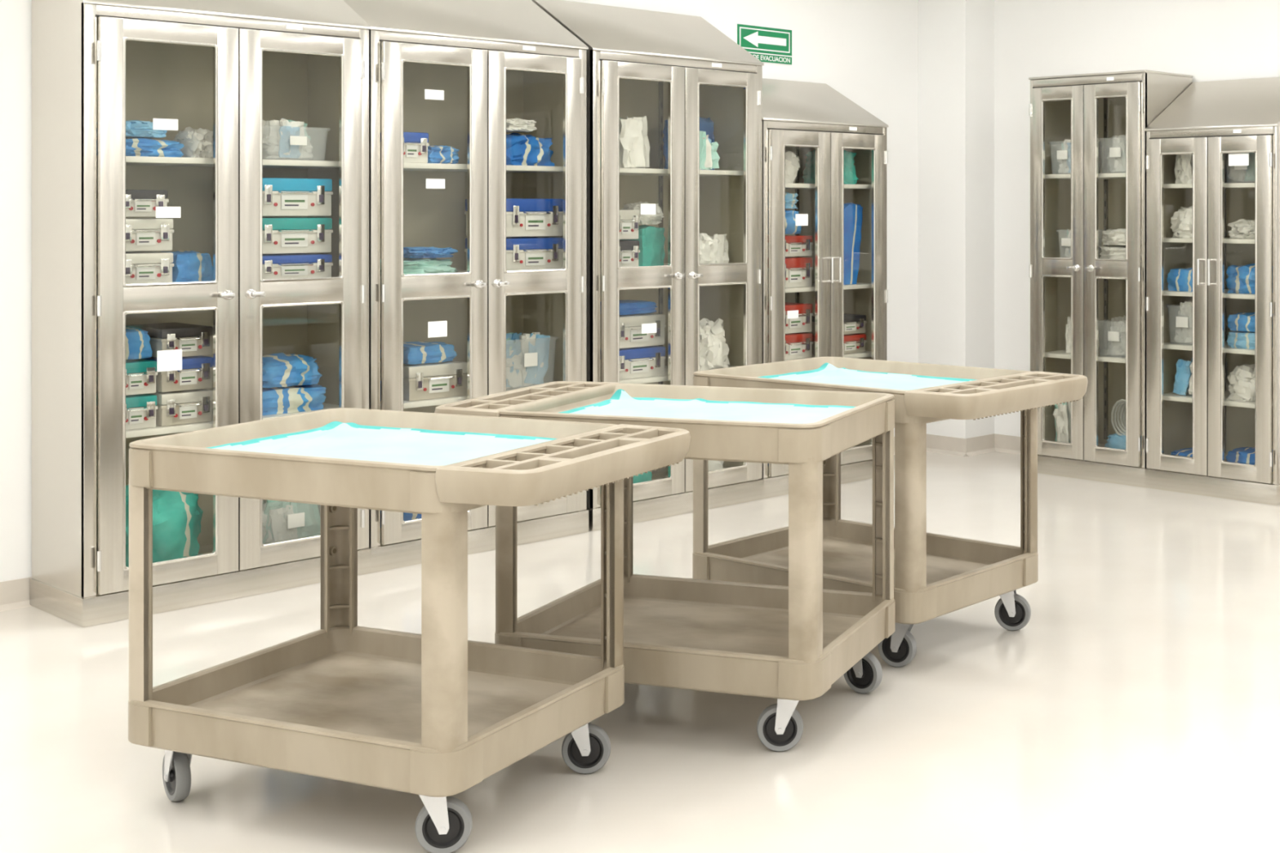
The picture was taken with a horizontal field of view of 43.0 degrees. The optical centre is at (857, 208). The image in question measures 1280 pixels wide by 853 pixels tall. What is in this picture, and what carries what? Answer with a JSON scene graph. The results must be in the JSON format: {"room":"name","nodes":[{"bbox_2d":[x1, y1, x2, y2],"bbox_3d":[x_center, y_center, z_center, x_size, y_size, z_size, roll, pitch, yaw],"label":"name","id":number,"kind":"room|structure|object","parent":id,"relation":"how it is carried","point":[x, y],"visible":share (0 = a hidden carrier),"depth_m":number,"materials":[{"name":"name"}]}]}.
{"room":"sterile supply room","nodes":[
{"label":"sterile supply room","id":0,"kind":"room"},
{"bbox_2d":[0,0,918,582],"bbox_3d":[-3.122,-0.100,5.824,0.100,3.100,11.060,0,0,42],"label":"wall","id":1,"kind":"structure","parent":0,"point":[866,51],"depth_m":8.53,"materials":[{"name":"white paint"}]},
{"bbox_2d":[0,436,894,612],"bbox_3d":[-3.166,1.400,5.675,0.035,0.100,10.581,0,0,42],"label":"baseboard","id":2,"kind":"structure","parent":1,"relation":"attached to","point":[14,593],"depth_m":5.81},
{"bbox_2d":[736,22,791,65],"bbox_3d":[-0.498,-0.883,8.649,0.007,0.197,0.421,0,0,42],"label":"route sign","id":3,"kind":"object","parent":1,"relation":"attached to","point":[769,45],"visible":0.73,"depth_m":8.66,"materials":[{"name":"green plastic"}]},
{"bbox_2d":[926,434,966,456],"bbox_3d":[0.493,1.400,9.476,0.370,0.100,0.035,0,0,42],"label":"baseboard","id":4,"kind":"structure","parent":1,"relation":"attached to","point":[945,445],"depth_m":9.46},
{"bbox_2d":[0,451,1279,852],"bbox_3d":[0.392,1.500,2.650,9.570,0.100,11.060,0,0,42],"label":"floor","id":5,"kind":"structure","parent":0,"point":[1135,708],"depth_m":4.44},
{"bbox_2d":[29,0,371,627],"bbox_3d":[-2.455,0.230,6.080,0.517,2.441,1.116,0,0,42],"label":"storage cabinet","id":6,"kind":"object","parent":5,"relation":"on","point":[224,68],"visible":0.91,"depth_m":5.87,"materials":[{"name":"silver metal"}]},
{"bbox_2d":[96,392,157,430],"bbox_3d":[-2.691,0.736,5.834,0.334,0.117,0.158,0,0,42],"label":"container","id":7,"kind":"object","parent":6,"relation":"in","point":[140,409],"visible":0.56,"depth_m":5.75,"materials":[{"name":"metal"}]},
{"bbox_2d":[96,358,157,395],"bbox_3d":[-2.691,0.612,5.834,0.334,0.117,0.158,0,0,42],"label":"container","id":8,"kind":"object","parent":7,"relation":"on","point":[140,374],"visible":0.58,"depth_m":5.75,"materials":[{"name":"metal"}]},
{"bbox_2d":[96,327,152,359],"bbox_3d":[-2.686,0.489,5.830,0.260,0.110,0.160,0,0,42],"label":"pack","id":9,"kind":"object","parent":8,"relation":"on","point":[138,341],"visible":0.45,"depth_m":5.76},
{"bbox_2d":[96,251,173,284],"bbox_3d":[-2.667,0.221,5.860,0.334,0.117,0.208,0,0,42],"label":"container","id":10,"kind":"object","parent":6,"relation":"in","point":[141,267],"visible":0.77,"depth_m":5.78,"materials":[{"name":"silver metal"}]},
{"bbox_2d":[96,217,173,251],"bbox_3d":[-2.667,0.097,5.860,0.334,0.117,0.208,0,0,42],"label":"container","id":11,"kind":"object","parent":10,"relation":"on","point":[142,234],"visible":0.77,"depth_m":5.78,"materials":[{"name":"silver metal"}]},
{"bbox_2d":[96,189,168,217],"bbox_3d":[-2.674,-0.017,5.853,0.334,0.097,0.188,0,0,42],"label":"container","id":12,"kind":"object","parent":11,"relation":"on","point":[139,203],"visible":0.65,"depth_m":5.76,"materials":[{"name":"metal"}]},
{"bbox_2d":[96,137,184,157],"bbox_3d":[-2.649,-0.221,5.870,0.260,0.070,0.300,0,0,42],"label":"pack","id":13,"kind":"object","parent":6,"relation":"in","point":[134,147],"visible":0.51,"depth_m":5.80},
{"bbox_2d":[96,119,168,138],"bbox_3d":[-2.665,-0.290,5.852,0.260,0.065,0.220,0,0,42],"label":"pack","id":14,"kind":"object","parent":13,"relation":"on","point":[135,129],"visible":0.54,"depth_m":5.78},
{"bbox_2d":[96,481,203,566],"bbox_3d":[-2.620,1.163,5.932,0.300,0.330,0.360,0,0,42],"label":"pack","id":15,"kind":"object","parent":6,"relation":"in","point":[177,522],"visible":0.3,"depth_m":5.87,"materials":[{"name":"teal fabric"}]},
{"bbox_2d":[147,388,213,426],"bbox_3d":[-2.563,0.736,5.975,0.334,0.117,0.198,0,0,42],"label":"container","id":16,"kind":"object","parent":6,"relation":"in","point":[194,406],"visible":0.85,"depth_m":5.87,"materials":[{"name":"silver metal"}]},
{"bbox_2d":[143,355,213,392],"bbox_3d":[-2.563,0.612,5.975,0.334,0.117,0.198,0,0,42],"label":"container","id":17,"kind":"object","parent":16,"relation":"on","point":[196,373],"visible":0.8,"depth_m":5.88,"materials":[{"name":"metal"}]},
{"bbox_2d":[125,322,213,357],"bbox_3d":[-2.563,0.493,5.975,0.334,0.107,0.198,0,0,42],"label":"container","id":18,"kind":"object","parent":17,"relation":"on","point":[193,340],"visible":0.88,"depth_m":5.88,"materials":[{"name":"metal"}]},
{"bbox_2d":[167,250,213,282],"bbox_3d":[-2.535,0.219,5.997,0.260,0.120,0.160,0,0,42],"label":"pack","id":19,"kind":"object","parent":6,"relation":"in","point":[188,266],"visible":0.5,"depth_m":5.91},
{"bbox_2d":[173,126,213,158],"bbox_3d":[-2.493,-0.246,6.013,0.220,0.120,0.100,0,0,42],"label":"bundle","id":20,"kind":"object","parent":6,"relation":"in","point":[197,142],"visible":0.7,"depth_m":5.96,"materials":[{"name":"white fabric"}]},
{"bbox_2d":[262,118,315,159],"bbox_3d":[-2.267,-0.271,6.301,0.268,0.170,0.288,0,0,42],"label":"plastic storage bin","id":21,"kind":"object","parent":6,"relation":"in","point":[284,139],"visible":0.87,"depth_m":6.22,"materials":[{"name":"plastic"}]},
{"bbox_2d":[262,499,320,543],"bbox_3d":[-2.274,1.198,6.293,0.268,0.260,0.338,0,0,42],"label":"plastic storage bin","id":22,"kind":"object","parent":6,"relation":"in","point":[282,520],"visible":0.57,"depth_m":6.22,"materials":[{"name":"plastic"}]},
{"bbox_2d":[262,383,326,415],"bbox_3d":[-2.270,0.744,6.290,0.260,0.100,0.340,0,0,42],"label":"pack","id":23,"kind":"object","parent":6,"relation":"in","point":[299,398],"visible":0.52,"depth_m":6.21},
{"bbox_2d":[262,353,322,388],"bbox_3d":[-2.270,0.633,6.290,0.260,0.120,0.320,0,0,42],"label":"pack","id":24,"kind":"object","parent":23,"relation":"on","point":[279,370],"visible":0.67,"depth_m":6.21},
{"bbox_2d":[262,253,333,279],"bbox_3d":[-2.282,0.231,6.287,0.334,0.097,0.328,0,0,42],"label":"container","id":25,"kind":"object","parent":6,"relation":"in","point":[291,265],"visible":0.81,"depth_m":6.21,"materials":[{"name":"metal"}]},
{"bbox_2d":[262,217,333,253],"bbox_3d":[-2.282,0.107,6.287,0.334,0.137,0.328,0,0,42],"label":"container","id":26,"kind":"object","parent":25,"relation":"on","point":[280,235],"visible":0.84,"depth_m":6.20,"materials":[{"name":"metal"}]},
{"bbox_2d":[262,177,333,216],"bbox_3d":[-2.282,-0.042,6.287,0.334,0.147,0.328,0,0,42],"label":"container","id":27,"kind":"object","parent":26,"relation":"on","point":[282,197],"visible":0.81,"depth_m":6.20,"materials":[{"name":"metal"}]},
{"bbox_2d":[128,408,690,852],"bbox_3d":[-1.087,1.006,3.958,1.169,0.888,0.772,0,0,23],"label":"utility cart","id":28,"kind":"object","parent":5,"relation":"on","point":[433,714],"visible":0.98,"depth_m":3.82,"materials":[{"name":"beige plastic"}]},
{"bbox_2d":[205,421,557,465],"bbox_3d":[-1.178,0.597,3.997,0.842,0.018,0.639,0,0,23],"label":"drape","id":29,"kind":"object","parent":28,"relation":"on","point":[335,439],"visible":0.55,"depth_m":4.09,"materials":[{"name":"white fabric"}]},
{"bbox_2d":[342,0,588,573],"bbox_3d":[-1.720,0.230,6.893,0.517,2.441,1.093,0,0,42],"label":"storage cabinet","id":30,"kind":"object","parent":5,"relation":"on","point":[454,72],"visible":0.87,"depth_m":6.82,"materials":[{"name":"silver metal"}]},
{"bbox_2d":[380,510,421,527],"bbox_3d":[-1.883,1.218,6.719,0.260,0.220,0.280,0,0,42],"label":"pack","id":31,"kind":"object","parent":30,"relation":"in","point":[406,516],"visible":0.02,"depth_m":6.59},
{"bbox_2d":[380,132,429,163],"bbox_3d":[-1.935,-0.249,6.671,0.334,0.127,0.168,0,0,42],"label":"container","id":32,"kind":"object","parent":30,"relation":"in","point":[415,145],"visible":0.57,"depth_m":6.59,"materials":[{"name":"metal"}]},
{"bbox_2d":[380,257,453,275],"bbox_3d":[-1.869,0.244,6.734,0.260,0.070,0.340,0,0,42],"label":"pack","id":33,"kind":"object","parent":30,"relation":"in","point":[433,265],"visible":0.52,"depth_m":6.67,"materials":[{"name":"green fabric"}]},
{"bbox_2d":[403,246,455,257],"bbox_3d":[-1.843,0.185,6.763,0.260,0.045,0.260,0,0,42],"label":"pack","id":34,"kind":"object","parent":33,"relation":"on","point":[416,251],"visible":0.77,"depth_m":6.67},
{"bbox_2d":[380,360,466,400],"bbox_3d":[-1.848,0.723,6.768,0.334,0.142,0.288,0,0,42],"label":"container","id":35,"kind":"object","parent":30,"relation":"in","point":[447,379],"visible":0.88,"depth_m":6.66,"materials":[{"name":"silver metal"}]},
{"bbox_2d":[380,341,455,364],"bbox_3d":[-1.856,0.606,6.748,0.260,0.080,0.260,0,0,42],"label":"pack","id":36,"kind":"object","parent":35,"relation":"on","point":[414,353],"visible":0.73,"depth_m":6.66},
{"bbox_2d":[427,145,461,164],"bbox_3d":[-1.809,-0.226,6.800,0.260,0.080,0.170,0,0,42],"label":"pack","id":37,"kind":"object","parent":30,"relation":"in","point":[436,154],"visible":0.51,"depth_m":6.72},
{"bbox_2d":[464,236,563,271],"bbox_3d":[-1.519,0.206,7.132,0.334,0.147,0.318,0,0,42],"label":"container","id":38,"kind":"object","parent":30,"relation":"in","point":[522,253],"visible":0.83,"depth_m":7.04,"materials":[{"name":"metal"}]},
{"bbox_2d":[464,198,563,236],"bbox_3d":[-1.519,0.042,7.132,0.334,0.167,0.318,0,0,42],"label":"container","id":39,"kind":"object","parent":38,"relation":"on","point":[525,217],"visible":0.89,"depth_m":7.04,"materials":[{"name":"metal"}]},
{"bbox_2d":[506,332,550,387],"bbox_3d":[-1.531,0.673,7.115,0.268,0.242,0.318,0,0,42],"label":"plastic storage bin","id":40,"kind":"object","parent":30,"relation":"in","point":[526,354],"visible":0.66,"depth_m":7.06,"materials":[{"name":"plastic"}]},
{"bbox_2d":[506,132,554,166],"bbox_3d":[-1.521,-0.261,7.120,0.260,0.150,0.300,0,0,42],"label":"pack","id":41,"kind":"object","parent":30,"relation":"in","point":[522,148],"visible":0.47,"depth_m":7.04},
{"bbox_2d":[506,118,538,133],"bbox_3d":[-1.533,-0.368,7.076,0.220,0.060,0.200,0,0,42],"label":"bundle","id":42,"kind":"object","parent":41,"relation":"on","point":[513,125],"visible":0.56,"depth_m":7.02,"materials":[{"name":"white fabric"}]},
{"bbox_2d":[531,0,764,531],"bbox_3d":[-0.978,0.230,7.715,0.517,2.441,1.080,0,0,42],"label":"storage cabinet","id":43,"kind":"object","parent":5,"relation":"on","point":[658,66],"visible":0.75,"depth_m":7.62,"materials":[{"name":"silver metal"}]},
{"bbox_2d":[600,240,639,268],"bbox_3d":[-1.175,0.216,7.513,0.334,0.127,0.168,0,0,42],"label":"container","id":44,"kind":"object","parent":43,"relation":"in","point":[629,251],"visible":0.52,"depth_m":7.43,"materials":[{"name":"metal"}]},
{"bbox_2d":[600,209,639,239],"bbox_3d":[-1.175,0.077,7.513,0.334,0.137,0.168,0,0,42],"label":"container","id":45,"kind":"object","parent":44,"relation":"on","point":[628,219],"visible":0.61,"depth_m":7.43,"materials":[{"name":"silver metal"}]},
{"bbox_2d":[600,115,649,168],"bbox_3d":[-1.103,-0.311,7.551,0.229,0.249,0.272,0,0,42],"label":"pouches","id":46,"kind":"object","parent":43,"relation":"in","point":[634,146],"visible":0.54,"depth_m":7.49,"materials":[{"name":"white plastic"}]},
{"bbox_2d":[600,471,651,493],"bbox_3d":[-1.136,1.203,7.545,0.260,0.250,0.300,0,0,42],"label":"pack","id":47,"kind":"object","parent":43,"relation":"in","point":[645,477],"visible":0.02,"depth_m":7.51,"materials":[{"name":"teal fabric"}]},
{"bbox_2d":[600,346,666,379],"bbox_3d":[-1.121,0.726,7.572,0.334,0.137,0.328,0,0,42],"label":"container","id":48,"kind":"object","parent":43,"relation":"in","point":[647,361],"visible":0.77,"depth_m":7.49,"materials":[{"name":"metal"}]},
{"bbox_2d":[600,313,666,348],"bbox_3d":[-1.121,0.577,7.572,0.334,0.147,0.328,0,0,42],"label":"container","id":49,"kind":"object","parent":48,"relation":"on","point":[631,335],"visible":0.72,"depth_m":7.48,"materials":[{"name":"silver metal"}]},
{"bbox_2d":[600,300,654,315],"bbox_3d":[-1.116,0.467,7.568,0.260,0.060,0.280,0,0,42],"label":"pack","id":50,"kind":"object","parent":49,"relation":"on","point":[626,307],"visible":0.55,"depth_m":7.50},
{"bbox_2d":[619,225,664,266],"bbox_3d":[-1.049,0.179,7.642,0.260,0.200,0.160,0,0,42],"label":"pack","id":51,"kind":"object","parent":43,"relation":"in","point":[651,239],"visible":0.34,"depth_m":7.55,"materials":[{"name":"teal fabric"}]},
{"bbox_2d":[621,201,661,224],"bbox_3d":[-1.034,0.023,7.629,0.220,0.110,0.150,0,0,42],"label":"bundle","id":52,"kind":"object","parent":51,"relation":"on","point":[644,219],"visible":0.56,"depth_m":7.57,"materials":[{"name":"white fabric"}]},
{"bbox_2d":[662,115,713,169],"bbox_3d":[-0.842,-0.331,8.021,0.100,0.290,0.320,0,0,42],"label":"pack","id":53,"kind":"object","parent":43,"relation":"in","point":[705,125],"visible":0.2,"depth_m":7.95},
{"bbox_2d":[666,460,728,470],"bbox_3d":[-0.786,1.203,7.903,0.220,0.250,0.280,0,0,42],"label":"bundle","id":54,"kind":"object","parent":43,"relation":"in","point":[713,464],"visible":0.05,"depth_m":7.86,"materials":[{"name":"white fabric"}]},
{"bbox_2d":[699,130,719,169],"bbox_3d":[-0.769,-0.284,7.850,0.132,0.195,0.198,0,0,42],"label":"pouches","id":55,"kind":"object","parent":43,"relation":"in","point":[709,158],"visible":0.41,"depth_m":7.84,"materials":[{"name":"green plastic"}]},
{"bbox_2d":[699,318,728,370],"bbox_3d":[-0.773,0.669,7.918,0.220,0.250,0.280,0,0,42],"label":"bundle","id":56,"kind":"object","parent":43,"relation":"in","point":[713,346],"visible":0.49,"depth_m":7.87,"materials":[{"name":"white fabric"}]},
{"bbox_2d":[699,232,728,263],"bbox_3d":[-0.772,0.200,7.913,0.235,0.157,0.264,0,0,42],"label":"pouches","id":57,"kind":"object","parent":43,"relation":"in","point":[714,249],"visible":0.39,"depth_m":7.87,"materials":[{"name":"white plastic"}]},
{"bbox_2d":[434,381,894,751],"bbox_3d":[-0.544,1.006,4.687,1.169,0.888,0.772,0,0,18],"label":"utility cart","id":58,"kind":"object","parent":5,"relation":"on","point":[789,644],"visible":0.7,"depth_m":4.46,"materials":[{"name":"beige plastic"}]},
{"bbox_2d":[558,389,855,423],"bbox_3d":[-0.450,0.587,4.656,0.841,0.038,0.638,0,0,18],"label":"drape","id":59,"kind":"object","parent":58,"relation":"on","point":[620,403],"visible":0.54,"depth_m":4.80,"materials":[{"name":"white fabric"}]},
{"bbox_2d":[762,78,888,498],"bbox_3d":[-0.298,0.376,8.461,0.527,2.149,0.955,0,0,42],"label":"storage cabinet","id":60,"kind":"object","parent":5,"relation":"on","point":[798,117],"visible":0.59,"depth_m":8.36,"materials":[{"name":"silver metal"}]},
{"bbox_2d":[785,150,795,183],"bbox_3d":[-0.430,-0.223,8.298,0.220,0.190,0.210,0,0,42],"label":"bundle","id":61,"kind":"object","parent":60,"relation":"in","point":[790,161],"visible":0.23,"depth_m":8.26,"materials":[{"name":"white fabric"}]},
{"bbox_2d":[785,257,813,288],"bbox_3d":[-0.423,0.333,8.346,0.334,0.152,0.268,0,0,42],"label":"container","id":62,"kind":"object","parent":60,"relation":"in","point":[798,271],"visible":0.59,"depth_m":8.27,"materials":[{"name":"metal"}]},
{"bbox_2d":[785,235,813,257],"bbox_3d":[-0.423,0.197,8.346,0.334,0.107,0.268,0,0,42],"label":"container","id":63,"kind":"object","parent":62,"relation":"on","point":[795,245],"visible":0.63,"depth_m":8.27,"materials":[{"name":"metal"}]},
{"bbox_2d":[785,209,802,234],"bbox_3d":[-0.431,0.069,8.326,0.260,0.130,0.220,0,0,42],"label":"pack","id":64,"kind":"object","parent":63,"relation":"on","point":[790,228],"visible":0.24,"depth_m":8.25},
{"bbox_2d":[785,191,798,208],"bbox_3d":[-0.438,-0.042,8.319,0.260,0.090,0.180,0,0,42],"label":"pack","id":65,"kind":"object","parent":64,"relation":"on","point":[790,201],"visible":0.22,"depth_m":8.25},
{"bbox_2d":[785,332,813,359],"bbox_3d":[-0.423,0.716,8.346,0.334,0.127,0.268,0,0,42],"label":"container","id":66,"kind":"object","parent":60,"relation":"in","point":[797,345],"visible":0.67,"depth_m":8.27,"materials":[{"name":"metal"}]},
{"bbox_2d":[785,302,813,333],"bbox_3d":[-0.423,0.572,8.346,0.334,0.147,0.268,0,0,42],"label":"container","id":67,"kind":"object","parent":66,"relation":"on","point":[803,323],"visible":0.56,"depth_m":8.28,"materials":[{"name":"metal"}]},
{"bbox_2d":[801,150,856,184],"bbox_3d":[-0.150,-0.228,8.638,0.260,0.200,0.230,0,0,42],"label":"pack","id":68,"kind":"object","parent":60,"relation":"in","point":[809,175],"visible":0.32,"depth_m":8.60,"materials":[{"name":"teal fabric"}]},
{"bbox_2d":[812,333,866,354],"bbox_3d":[-0.141,0.731,8.658,0.334,0.097,0.268,0,0,42],"label":"container","id":69,"kind":"object","parent":60,"relation":"in","point":[853,343],"visible":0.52,"depth_m":8.58,"materials":[{"name":"metal"}]},
{"bbox_2d":[804,313,866,334],"bbox_3d":[-0.141,0.627,8.658,0.334,0.097,0.268,0,0,42],"label":"container","id":70,"kind":"object","parent":69,"relation":"on","point":[853,323],"visible":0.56,"depth_m":8.58,"materials":[{"name":"metal"}]},
{"bbox_2d":[844,202,864,284],"bbox_3d":[-0.090,0.189,8.615,0.140,0.440,0.245,0,0,42],"label":"pack","id":71,"kind":"object","parent":60,"relation":"in","point":[853,214],"visible":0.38,"depth_m":8.59},
{"bbox_2d":[692,356,1088,666],"bbox_3d":[0.106,1.006,5.438,1.169,0.888,0.772,0,0,38],"label":"utility cart","id":72,"kind":"object","parent":5,"relation":"on","point":[935,575],"visible":0.68,"depth_m":5.35,"materials":[{"name":"beige plastic"}]},
{"bbox_2d":[759,362,977,390],"bbox_3d":[0.028,0.591,5.499,0.844,0.030,0.641,0,0,38],"label":"drape","id":73,"kind":"object","parent":72,"relation":"on","point":[827,373],"visible":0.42,"depth_m":5.65,"materials":[{"name":"white fabric"}]},
{"bbox_2d":[1028,70,1193,488],"bbox_3d":[1.363,0.366,8.701,0.746,2.167,0.537,0,0,42],"label":"storage cabinet","id":74,"kind":"object","parent":5,"relation":"on","point":[1087,110],"visible":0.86,"depth_m":8.57,"materials":[{"name":"silver metal"}]},
{"bbox_2d":[1053,401,1071,442],"bbox_3d":[1.186,1.165,8.813,0.224,0.326,0.176,0,0,-35],"label":"pouches","id":75,"kind":"object","parent":74,"relation":"in","point":[1062,412],"visible":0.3,"depth_m":8.76,"materials":[{"name":"white plastic"}]},
{"bbox_2d":[1057,139,1071,173],"bbox_3d":[1.210,-0.288,8.838,0.208,0.205,0.268,0,0,42],"label":"plastic storage bin","id":76,"kind":"object","parent":74,"relation":"in","point":[1064,154],"visible":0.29,"depth_m":8.76,"materials":[{"name":"plastic"}]},
{"bbox_2d":[1061,229,1071,257],"bbox_3d":[1.232,0.193,8.818,0.158,0.173,0.268,0,0,42],"label":"plastic storage bin","id":77,"kind":"object","parent":74,"relation":"in","point":[1064,242],"visible":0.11,"depth_m":8.74,"materials":[{"name":"plastic"}]},
{"bbox_2d":[1065,316,1071,353],"bbox_3d":[1.224,0.684,8.787,0.162,0.218,0.234,0,0,42],"label":"pouches","id":78,"kind":"object","parent":74,"relation":"in","point":[1068,333],"visible":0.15,"depth_m":8.75,"materials":[{"name":"white plastic"}]},
{"bbox_2d":[1098,245,1125,259],"bbox_3d":[1.451,0.239,8.613,0.250,0.080,0.260,0,0,42],"label":"pack","id":79,"kind":"object","parent":74,"relation":"in","point":[1118,252],"visible":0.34,"depth_m":8.54,"materials":[{"name":"white fabric"}]},
{"bbox_2d":[1101,229,1125,245],"bbox_3d":[1.451,0.153,8.613,0.240,0.090,0.260,0,0,42],"label":"pack","id":80,"kind":"object","parent":79,"relation":"on","point":[1111,237],"visible":0.45,"depth_m":8.54,"materials":[{"name":"white fabric"}]},
{"bbox_2d":[1104,399,1125,448],"bbox_3d":[1.472,1.177,8.635,0.203,0.303,0.261,0,0,42],"label":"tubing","id":81,"kind":"object","parent":74,"relation":"in","point":[1115,440],"visible":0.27,"depth_m":8.62,"materials":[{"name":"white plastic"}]},
{"bbox_2d":[1105,315,1125,355],"bbox_3d":[1.454,0.687,8.617,0.248,0.214,0.268,0,0,42],"label":"plastic storage bin","id":82,"kind":"object","parent":74,"relation":"in","point":[1116,339],"visible":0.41,"depth_m":8.55,"materials":[{"name":"plastic"}]},
{"bbox_2d":[1109,134,1125,173],"bbox_3d":[1.462,-0.290,8.610,0.238,0.209,0.268,0,0,42],"label":"plastic storage bin","id":83,"kind":"object","parent":74,"relation":"in","point":[1117,151],"visible":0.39,"depth_m":8.53,"materials":[{"name":"plastic"}]},
{"bbox_2d":[1144,76,1279,506],"bbox_3d":[1.910,0.385,8.200,0.751,2.131,0.547,0,0,42],"label":"storage cabinet","id":84,"kind":"object","parent":5,"relation":"on","point":[1213,122],"visible":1,"depth_m":8.07,"materials":[{"name":"silver metal"}]},
{"bbox_2d":[1168,204,1192,238],"bbox_3d":[1.746,0.069,8.320,0.210,0.170,0.220,0,0,42],"label":"bundle","id":85,"kind":"object","parent":84,"relation":"in","point":[1181,219],"visible":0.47,"depth_m":8.27,"materials":[{"name":"white fabric"}]},
{"bbox_2d":[1168,266,1192,291],"bbox_3d":[1.759,0.369,8.335,0.220,0.120,0.260,0,0,42],"label":"pack","id":86,"kind":"object","parent":84,"relation":"in","point":[1180,279],"visible":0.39,"depth_m":8.26},
{"bbox_2d":[1169,447,1192,457],"bbox_3d":[1.759,1.293,8.335,0.200,0.070,0.260,0,0,42],"label":"pack","id":87,"kind":"object","parent":84,"relation":"in","point":[1186,451],"visible":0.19,"depth_m":8.29},
{"bbox_2d":[1173,357,1192,395],"bbox_3d":[1.760,0.874,8.310,0.180,0.190,0.219,0,0,42],"label":"pack","id":88,"kind":"object","parent":84,"relation":"in","point":[1183,384],"visible":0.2,"depth_m":8.26,"materials":[{"name":"blue fabric"}]},
{"bbox_2d":[1173,300,1192,342],"bbox_3d":[1.762,0.591,8.338,0.208,0.226,0.268,0,0,42],"label":"plastic storage bin","id":89,"kind":"object","parent":84,"relation":"in","point":[1184,322],"visible":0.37,"depth_m":8.26,"materials":[{"name":"plastic"}]},
{"bbox_2d":[1174,154,1192,183],"bbox_3d":[1.743,-0.224,8.320,0.160,0.196,0.240,0,0,42],"label":"pouches","id":90,"kind":"object","parent":84,"relation":"in","point":[1184,162],"visible":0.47,"depth_m":8.24,"materials":[{"name":"white plastic"}]},
{"bbox_2d":[1225,262,1254,293],"bbox_3d":[2.008,0.354,8.110,0.220,0.150,0.260,0,0,42],"label":"pack","id":91,"kind":"object","parent":84,"relation":"in","point":[1240,279],"visible":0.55,"depth_m":8.03},
{"bbox_2d":[1225,330,1254,349],"bbox_3d":[2.008,0.662,8.110,0.210,0.085,0.260,0,0,42],"label":"pack","id":92,"kind":"object","parent":84,"relation":"in","point":[1235,339],"visible":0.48,"depth_m":8.03},
{"bbox_2d":[1227,312,1254,331],"bbox_3d":[2.008,0.573,8.110,0.200,0.090,0.260,0,0,42],"label":"pack","id":93,"kind":"object","parent":92,"relation":"on","point":[1241,322],"visible":0.55,"depth_m":8.03},
{"bbox_2d":[1226,447,1254,464],"bbox_3d":[2.008,1.273,8.110,0.220,0.110,0.260,0,0,42],"label":"pack","id":94,"kind":"object","parent":84,"relation":"in","point":[1244,455],"visible":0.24,"depth_m":8.04},
{"bbox_2d":[1227,152,1254,182],"bbox_3d":[2.011,-0.213,8.114,0.218,0.174,0.268,0,0,42],"label":"plastic storage bin","id":95,"kind":"object","parent":84,"relation":"in","point":[1238,173],"visible":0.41,"depth_m":8.04,"materials":[{"name":"plastic"}]},
{"bbox_2d":[1227,218,1254,239],"bbox_3d":[1.994,0.104,8.095,0.220,0.100,0.220,0,0,42],"label":"bundle","id":96,"kind":"object","parent":84,"relation":"in","point":[1242,229],"visible":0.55,"depth_m":8.03,"materials":[{"name":"white fabric"}]},
{"bbox_2d":[1228,364,1254,402],"bbox_3d":[1.994,0.879,8.095,0.220,0.180,0.220,0,0,42],"label":"bundle","id":97,"kind":"object","parent":84,"relation":"in","point":[1242,379],"visible":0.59,"depth_m":8.04,"materials":[{"name":"white fabric"}]},
{"bbox_2d":[918,0,994,438],"bbox_3d":[0.594,-0.100,9.596,0.360,3.100,0.279,0,0,42],"label":"wall column","id":98,"kind":"structure","parent":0,"point":[956,37],"depth_m":9.48,"materials":[{"name":"white paint"}]},
{"bbox_2d":[965,433,995,456],"bbox_3d":[0.739,1.400,9.462,0.035,0.100,0.285,0,0,42],"label":"baseboard","id":99,"kind":"structure","parent":98,"relation":"attached to","point":[980,445],"depth_m":9.46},
{"bbox_2d":[994,0,1279,436],"bbox_3d":[4.102,-0.100,6.684,9.470,3.100,0.100,0,0,42],"label":"wall","id":100,"kind":"structure","parent":0,"point":[1206,40],"depth_m":9.24,"materials":[{"name":"white paint"}]},
{"bbox_2d":[994,433,1020,454],"bbox_3d":[4.153,1.400,6.547,9.010,0.100,0.035,0,0,42],"label":"baseboard","id":101,"kind":"structure","parent":100,"relation":"attached to","point":[1002,443],"depth_m":9.50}
]}

